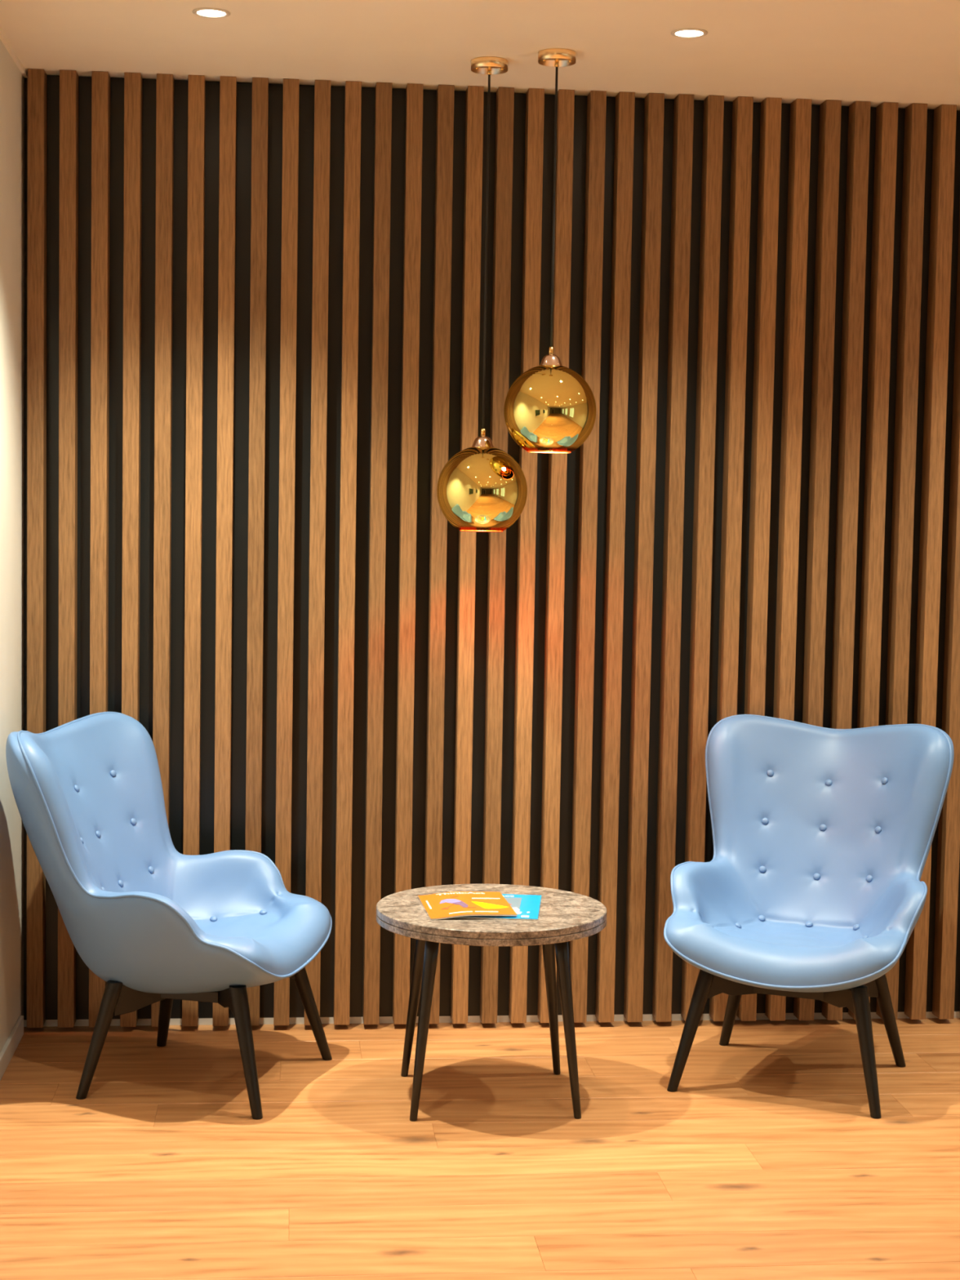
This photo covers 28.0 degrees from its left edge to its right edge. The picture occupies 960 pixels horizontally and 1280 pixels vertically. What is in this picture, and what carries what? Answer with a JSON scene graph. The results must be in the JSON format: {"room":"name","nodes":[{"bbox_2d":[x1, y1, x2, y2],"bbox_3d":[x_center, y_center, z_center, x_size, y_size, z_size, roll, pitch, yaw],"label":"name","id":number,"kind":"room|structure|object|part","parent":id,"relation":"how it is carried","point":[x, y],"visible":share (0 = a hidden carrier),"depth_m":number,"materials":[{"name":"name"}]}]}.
{"room":"lobby","nodes":[
{"label":"lobby","id":0,"kind":"room"},
{"bbox_2d":[0,39,24,1053],"bbox_3d":[-0.787,0.190,-0.455,0.150,2.917,12.195,1,4,-6],"label":"wall","id":1,"kind":"structure","parent":0,"point":[11,79],"depth_m":5.23,"materials":[{"name":"white paint"}]},
{"bbox_2d":[0,1015,23,1080],"bbox_3d":[-0.720,1.525,-0.451,0.012,0.055,12.000,1,4,-6],"label":"baseboard","id":2,"kind":"structure","parent":1,"relation":"attached to","point":[16,1034],"depth_m":5.27,"materials":[{"name":"white wood"}]},
{"bbox_2d":[0,28,27,77],"bbox_3d":[-0.679,-1.155,-0.590,0.010,0.012,12.095,1,4,-6],"label":"trim","id":3,"kind":"structure","parent":1,"relation":"attached to","point":[2,37],"depth_m":5.13,"materials":[{"name":"white paint"}]},
{"bbox_2d":[0,1017,959,1279],"bbox_3d":[1.866,1.627,-0.166,5.216,0.100,12.147,1,4,-6],"label":"floor","id":4,"kind":"structure","parent":0,"point":[767,1159],"depth_m":4.53,"materials":[{"name":"brown wood"}]},
{"bbox_2d":[5,711,332,1119],"bbox_3d":[-0.839,0.694,5.113,0.776,0.937,0.703,2,4,14],"label":"armchair","id":5,"kind":"object","parent":4,"relation":"on","point":[154,922],"visible":1,"depth_m":5.03,"materials":[{"name":"blue leather"}]},
{"bbox_3d":[-0.977,1.026,4.949,0.127,0.292,0.043,-2,5,-33],"label":"leg","id":6,"kind":"part","parent":5,"relation":"part of","materials":[{"name":"black wood"}]},
{"bbox_3d":[-0.871,0.999,5.362,0.043,0.292,0.127,-1,5,-28],"label":"leg","id":7,"kind":"part","parent":5,"relation":"part of","materials":[{"name":"black wood"}]},
{"bbox_2d":[20,712,330,975],"bbox_3d":[-0.823,0.542,5.099,0.741,0.625,0.691,2,4,14],"label":"cushion","id":8,"kind":"object","parent":5,"relation":"on","point":[93,814],"depth_m":5.13,"materials":[{"name":"blue leather"}]},
{"bbox_3d":[-0.718,0.908,5.096,0.160,0.029,0.260,2,4,14],"label":"mounting plate","id":9,"kind":"part","parent":5,"relation":"part of","materials":[{"name":"black wood"}]},
{"bbox_3d":[-0.729,0.914,5.099,0.367,0.097,0.423,2,4,14],"label":"cross frame","id":10,"kind":"part","parent":5,"relation":"part of","materials":[{"name":"black wood"}]},
{"bbox_3d":[-0.586,1.031,4.830,0.043,0.312,0.141,-2,5,-36],"label":"leg","id":11,"kind":"part","parent":5,"relation":"part of","materials":[{"name":"black wood"}]},
{"bbox_3d":[-0.470,1.002,5.278,0.141,0.312,0.043,-1,4,-26],"label":"leg","id":12,"kind":"part","parent":5,"relation":"part of","materials":[{"name":"black wood"}]},
{"bbox_2d":[376,884,606,1121],"bbox_3d":[0.025,0.936,4.989,0.594,0.500,0.594,1,4,-6],"label":"side table","id":13,"kind":"object","parent":4,"relation":"on","point":[564,917],"visible":0.91,"depth_m":4.83,"materials":[{"name":"stone"}]},
{"bbox_3d":[-0.171,0.941,5.129,0.097,0.464,0.035,5,5,42],"label":"leg","id":14,"kind":"part","parent":13,"relation":"part of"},
{"bbox_3d":[-0.140,0.964,4.815,0.035,0.464,0.097,4,5,37],"label":"leg","id":15,"kind":"part","parent":13,"relation":"part of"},
{"bbox_2d":[454,893,541,920],"bbox_3d":[0.049,0.685,4.960,0.210,0.005,0.297,1,4,4],"label":"magazine","id":16,"kind":"object","parent":13,"relation":"on","point":[526,907],"visible":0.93,"depth_m":4.93,"materials":[{"name":"blue paper"}]},
{"bbox_2d":[417,891,517,919],"bbox_3d":[-0.035,0.680,4.945,0.218,0.014,0.285,0,4,-8],"label":"magazine","id":17,"kind":"object","parent":16,"relation":"on","point":[443,905],"visible":1,"depth_m":4.93,"materials":[{"name":"orange paper"}]},
{"bbox_3d":[-0.049,0.676,4.921,0.030,0.002,0.081,0,4,-18],"label":"plum leg","id":18,"kind":"part","parent":17,"relation":"part of","materials":[{"name":"paper"}]},
{"bbox_2d":[504,897,521,909],"bbox_3d":[0.035,0.683,4.970,0.139,0.001,0.196,1,4,4],"label":"picture","id":19,"kind":"object","parent":16,"relation":"on","point":[515,902],"depth_m":5.01},
{"bbox_3d":[0.190,0.945,5.165,0.035,0.464,0.097,4,5,37],"label":"leg","id":20,"kind":"part","parent":13,"relation":"part of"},
{"bbox_3d":[0.221,0.967,4.851,0.097,0.464,0.035,5,5,42],"label":"leg","id":21,"kind":"part","parent":13,"relation":"part of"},
{"bbox_2d":[663,714,954,1119],"bbox_3d":[0.899,0.711,5.296,0.703,0.937,0.776,3,4,21],"label":"armchair","id":22,"kind":"object","parent":4,"relation":"on","point":[811,887],"visible":1,"depth_m":5.36,"materials":[{"name":"blue leather"}]},
{"bbox_3d":[0.559,1.032,5.099,0.141,0.312,0.043,-1,5,-29],"label":"leg","id":23,"kind":"part","parent":22,"relation":"part of","materials":[{"name":"black wood"}]},
{"bbox_3d":[0.725,1.019,5.473,0.043,0.292,0.127,-1,4,-26],"label":"leg","id":24,"kind":"part","parent":22,"relation":"part of","materials":[{"name":"black wood"}]},
{"bbox_3d":[0.849,0.929,5.191,0.260,0.029,0.160,3,4,21],"label":"mounting plate","id":25,"kind":"part","parent":22,"relation":"part of","materials":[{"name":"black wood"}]},
{"bbox_3d":[0.853,0.934,5.202,0.423,0.097,0.367,3,4,21],"label":"cross frame","id":26,"kind":"part","parent":22,"relation":"part of","materials":[{"name":"black wood"}]},
{"bbox_2d":[666,715,950,986],"bbox_3d":[0.897,0.560,5.273,0.691,0.625,0.741,3,4,21],"label":"cushion","id":27,"kind":"object","parent":22,"relation":"on","point":[823,837],"depth_m":5.38,"materials":[{"name":"blue leather"}]},
{"bbox_3d":[0.990,1.051,4.930,0.043,0.312,0.141,0,4,-18],"label":"leg","id":28,"kind":"part","parent":22,"relation":"part of","materials":[{"name":"black wood"}]},
{"bbox_3d":[1.123,1.037,5.317,0.127,0.292,0.043,-1,4,-21],"label":"leg","id":29,"kind":"part","parent":22,"relation":"part of","materials":[{"name":"black wood"}]},
{"bbox_2d":[0,0,959,110],"bbox_3d":[1.913,-1.184,-0.336,5.216,0.100,12.095,1,4,-6],"label":"ceiling","id":30,"kind":"structure","parent":0,"point":[903,52],"depth_m":4.95,"materials":[{"name":"white paint"}]},
{"bbox_2d":[192,7,230,18],"bbox_3d":[-0.653,-1.525,4.687,0.092,0.005,0.092,1,4,-6],"label":"recessed light","id":31,"kind":"object","parent":30,"relation":"in","point":[206,12],"visible":1,"depth_m":4.68,"materials":[{"name":"white"}]},
{"bbox_2d":[436,56,527,532],"bbox_3d":[0.015,-0.921,5.189,0.245,1.256,0.245,1,4,-6],"label":"pendant lamp","id":32,"kind":"object","parent":30,"relation":"hanging from","point":[482,487],"visible":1,"depth_m":5.14,"materials":[{"name":"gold metal"}]},
{"bbox_3d":[0.006,-0.409,5.225,0.245,0.228,0.245,1,4,-6],"label":"glass globe","id":33,"kind":"part","parent":32,"relation":"part of","materials":[{"name":"gold metal"}]},
{"bbox_3d":[0.017,-1.039,5.181,0.006,0.960,0.006,1,4,-6],"label":"cord","id":34,"kind":"part","parent":32,"relation":"part of","materials":[{"name":"black plastic"}]},
{"bbox_2d":[503,48,595,453],"bbox_3d":[0.193,-1.017,5.077,0.245,1.042,0.245,0,4,-15],"label":"pendant lamp","id":35,"kind":"object","parent":30,"relation":"hanging from","point":[549,407],"visible":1,"depth_m":5.02,"materials":[{"name":"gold metal"}]},
{"bbox_3d":[0.186,-0.613,5.106,0.245,0.228,0.245,1,4,-6],"label":"glass globe","id":36,"kind":"part","parent":35,"relation":"part of","materials":[{"name":"gold metal"}]},
{"bbox_3d":[0.195,-1.135,5.069,0.006,0.746,0.006,1,4,-6],"label":"cord","id":37,"kind":"part","parent":35,"relation":"part of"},
{"bbox_2d":[671,27,707,38],"bbox_3d":[0.522,-1.513,4.805,0.092,0.005,0.092,1,4,-6],"label":"recessed light","id":38,"kind":"object","parent":30,"relation":"in","point":[687,33],"visible":1,"depth_m":4.80,"materials":[{"name":"white"}]},
{"bbox_3d":[1.288,-0.210,5.815,5.216,2.917,0.100,1,4,-6],"label":"wall","id":39,"kind":"structure","parent":0,"visible":0},
{"bbox_2d":[23,1011,959,1026],"bbox_3d":[1.271,1.138,5.853,5.216,0.020,0.012,1,4,-6],"label":"baseboard","id":40,"kind":"structure","parent":39,"relation":"attached to","point":[646,1017],"depth_m":5.71,"materials":[{"name":"wood"}]},
{"bbox_2d":[23,68,959,1027],"bbox_3d":[1.298,-0.211,5.724,5.215,2.701,0.081,1,4,-6],"label":"panel","id":41,"kind":"object","parent":39,"relation":"attached to","point":[244,90],"depth_m":5.58,"materials":[{"name":"brown wood"}]},
{"bbox_3d":[-1.257,-0.237,5.463,0.045,2.701,0.068,1,4,-6],"label":"wooden slat","id":42,"kind":"part","parent":41,"relation":"part of","materials":[{"name":"brown wood"}]},
{"bbox_3d":[-1.170,-0.237,5.472,0.045,2.701,0.068,1,4,-6],"label":"wooden slat","id":43,"kind":"part","parent":41,"relation":"part of","materials":[{"name":"brown wood"}]},
{"bbox_3d":[-1.083,-0.236,5.481,0.045,2.701,0.068,1,4,-6],"label":"wooden slat","id":44,"kind":"part","parent":41,"relation":"part of","materials":[{"name":"brown wood"}]},
{"bbox_3d":[-0.994,-0.235,5.489,0.045,2.701,0.068,1,4,-6],"label":"wooden slat","id":45,"kind":"part","parent":41,"relation":"part of","materials":[{"name":"brown wood"}]},
{"bbox_3d":[-0.906,-0.234,5.498,0.045,2.701,0.068,1,4,-6],"label":"wooden slat","id":46,"kind":"part","parent":41,"relation":"part of","materials":[{"name":"brown wood"}]},
{"bbox_3d":[-0.819,-0.233,5.507,0.045,2.701,0.068,1,4,-6],"label":"wooden slat","id":47,"kind":"part","parent":41,"relation":"part of","materials":[{"name":"brown wood"}]},
{"bbox_3d":[-0.731,-0.232,5.516,0.045,2.701,0.068,1,4,-6],"label":"wooden slat","id":48,"kind":"part","parent":41,"relation":"part of","materials":[{"name":"brown wood"}]},
{"bbox_3d":[-0.642,-0.231,5.524,0.045,2.701,0.068,1,4,-6],"label":"wooden slat","id":49,"kind":"part","parent":41,"relation":"part of","materials":[{"name":"brown wood"}]},
{"bbox_3d":[-0.556,-0.230,5.533,0.045,2.701,0.068,1,4,-6],"label":"wooden slat","id":50,"kind":"part","parent":41,"relation":"part of","materials":[{"name":"brown wood"}]},
{"bbox_3d":[-0.468,-0.229,5.542,0.045,2.701,0.068,1,4,-6],"label":"wooden slat","id":51,"kind":"part","parent":41,"relation":"part of","materials":[{"name":"brown wood"}]},
{"bbox_3d":[-0.383,-0.228,5.550,0.045,2.701,0.068,1,4,-6],"label":"wooden slat","id":52,"kind":"part","parent":41,"relation":"part of","materials":[{"name":"brown wood"}]},
{"bbox_3d":[-0.297,-0.228,5.559,0.045,2.701,0.068,1,4,-6],"label":"wooden slat","id":53,"kind":"part","parent":41,"relation":"part of","materials":[{"name":"brown wood"}]},
{"bbox_3d":[-0.209,-0.227,5.568,0.045,2.701,0.068,1,4,-6],"label":"wooden slat","id":54,"kind":"part","parent":41,"relation":"part of","materials":[{"name":"brown wood"}]},
{"bbox_3d":[-0.122,-0.226,5.576,0.045,2.701,0.068,1,4,-6],"label":"wooden slat","id":55,"kind":"part","parent":41,"relation":"part of","materials":[{"name":"brown wood"}]},
{"bbox_3d":[-0.038,-0.225,5.585,0.045,2.701,0.068,1,4,-6],"label":"wooden slat","id":56,"kind":"part","parent":41,"relation":"part of","materials":[{"name":"brown wood"}]},
{"bbox_3d":[0.048,-0.224,5.593,0.045,2.701,0.068,1,4,-6],"label":"wooden slat","id":57,"kind":"part","parent":41,"relation":"part of","materials":[{"name":"brown wood"}]},
{"bbox_3d":[0.134,-0.223,5.602,0.045,2.701,0.068,1,4,-6],"label":"wooden slat","id":58,"kind":"part","parent":41,"relation":"part of","materials":[{"name":"brown wood"}]},
{"bbox_3d":[0.220,-0.222,5.611,0.045,2.701,0.068,1,4,-6],"label":"wooden slat","id":59,"kind":"part","parent":41,"relation":"part of","materials":[{"name":"brown wood"}]},
{"bbox_3d":[0.312,-0.221,5.620,0.045,2.701,0.068,1,4,-6],"label":"wooden slat","id":60,"kind":"part","parent":41,"relation":"part of","materials":[{"name":"brown wood"}]},
{"bbox_3d":[0.394,-0.220,5.628,0.045,2.701,0.068,1,4,-6],"label":"wooden slat","id":61,"kind":"part","parent":41,"relation":"part of","materials":[{"name":"brown wood"}]},
{"bbox_3d":[0.479,-0.219,5.636,0.045,2.701,0.068,1,4,-6],"label":"wooden slat","id":62,"kind":"part","parent":41,"relation":"part of","materials":[{"name":"brown wood"}]},
{"bbox_3d":[0.565,-0.218,5.645,0.045,2.701,0.068,1,4,-6],"label":"wooden slat","id":63,"kind":"part","parent":41,"relation":"part of","materials":[{"name":"brown wood"}]},
{"bbox_3d":[0.652,-0.218,5.654,0.045,2.701,0.068,1,4,-6],"label":"wooden slat","id":64,"kind":"part","parent":41,"relation":"part of","materials":[{"name":"brown wood"}]},
{"bbox_3d":[0.737,-0.217,5.662,0.045,2.701,0.068,1,4,-6],"label":"wooden slat","id":65,"kind":"part","parent":41,"relation":"part of","materials":[{"name":"brown wood"}]},
{"bbox_3d":[0.820,-0.216,5.670,0.045,2.701,0.068,1,4,-6],"label":"wooden slat","id":66,"kind":"part","parent":41,"relation":"part of","materials":[{"name":"brown wood"}]},
{"bbox_3d":[0.907,-0.215,5.679,0.045,2.701,0.068,1,4,-6],"label":"wooden slat","id":67,"kind":"part","parent":41,"relation":"part of","materials":[{"name":"brown wood"}]},
{"bbox_3d":[0.995,-0.214,5.688,0.045,2.701,0.068,1,4,-6],"label":"wooden slat","id":68,"kind":"part","parent":41,"relation":"part of","materials":[{"name":"brown wood"}]},
{"bbox_3d":[1.081,-0.213,5.696,0.045,2.701,0.068,1,4,-6],"label":"wooden slat","id":69,"kind":"part","parent":41,"relation":"part of","materials":[{"name":"brown wood"}]},
{"bbox_3d":[1.163,-0.212,5.705,0.045,2.701,0.068,1,4,-6],"label":"wooden slat","id":70,"kind":"part","parent":41,"relation":"part of","materials":[{"name":"brown wood"}]},
{"bbox_3d":[1.249,-0.211,5.713,0.045,2.701,0.068,1,4,-6],"label":"wooden slat","id":71,"kind":"part","parent":41,"relation":"part of","materials":[{"name":"brown wood"}]},
{"bbox_3d":[1.336,-0.210,5.722,0.045,2.701,0.068,1,4,-6],"label":"wooden slat","id":72,"kind":"part","parent":41,"relation":"part of","materials":[{"name":"brown wood"}]},
{"bbox_3d":[1.423,-0.210,5.731,0.045,2.701,0.068,1,4,-6],"label":"wooden slat","id":73,"kind":"part","parent":41,"relation":"part of","materials":[{"name":"brown wood"}]}
]}

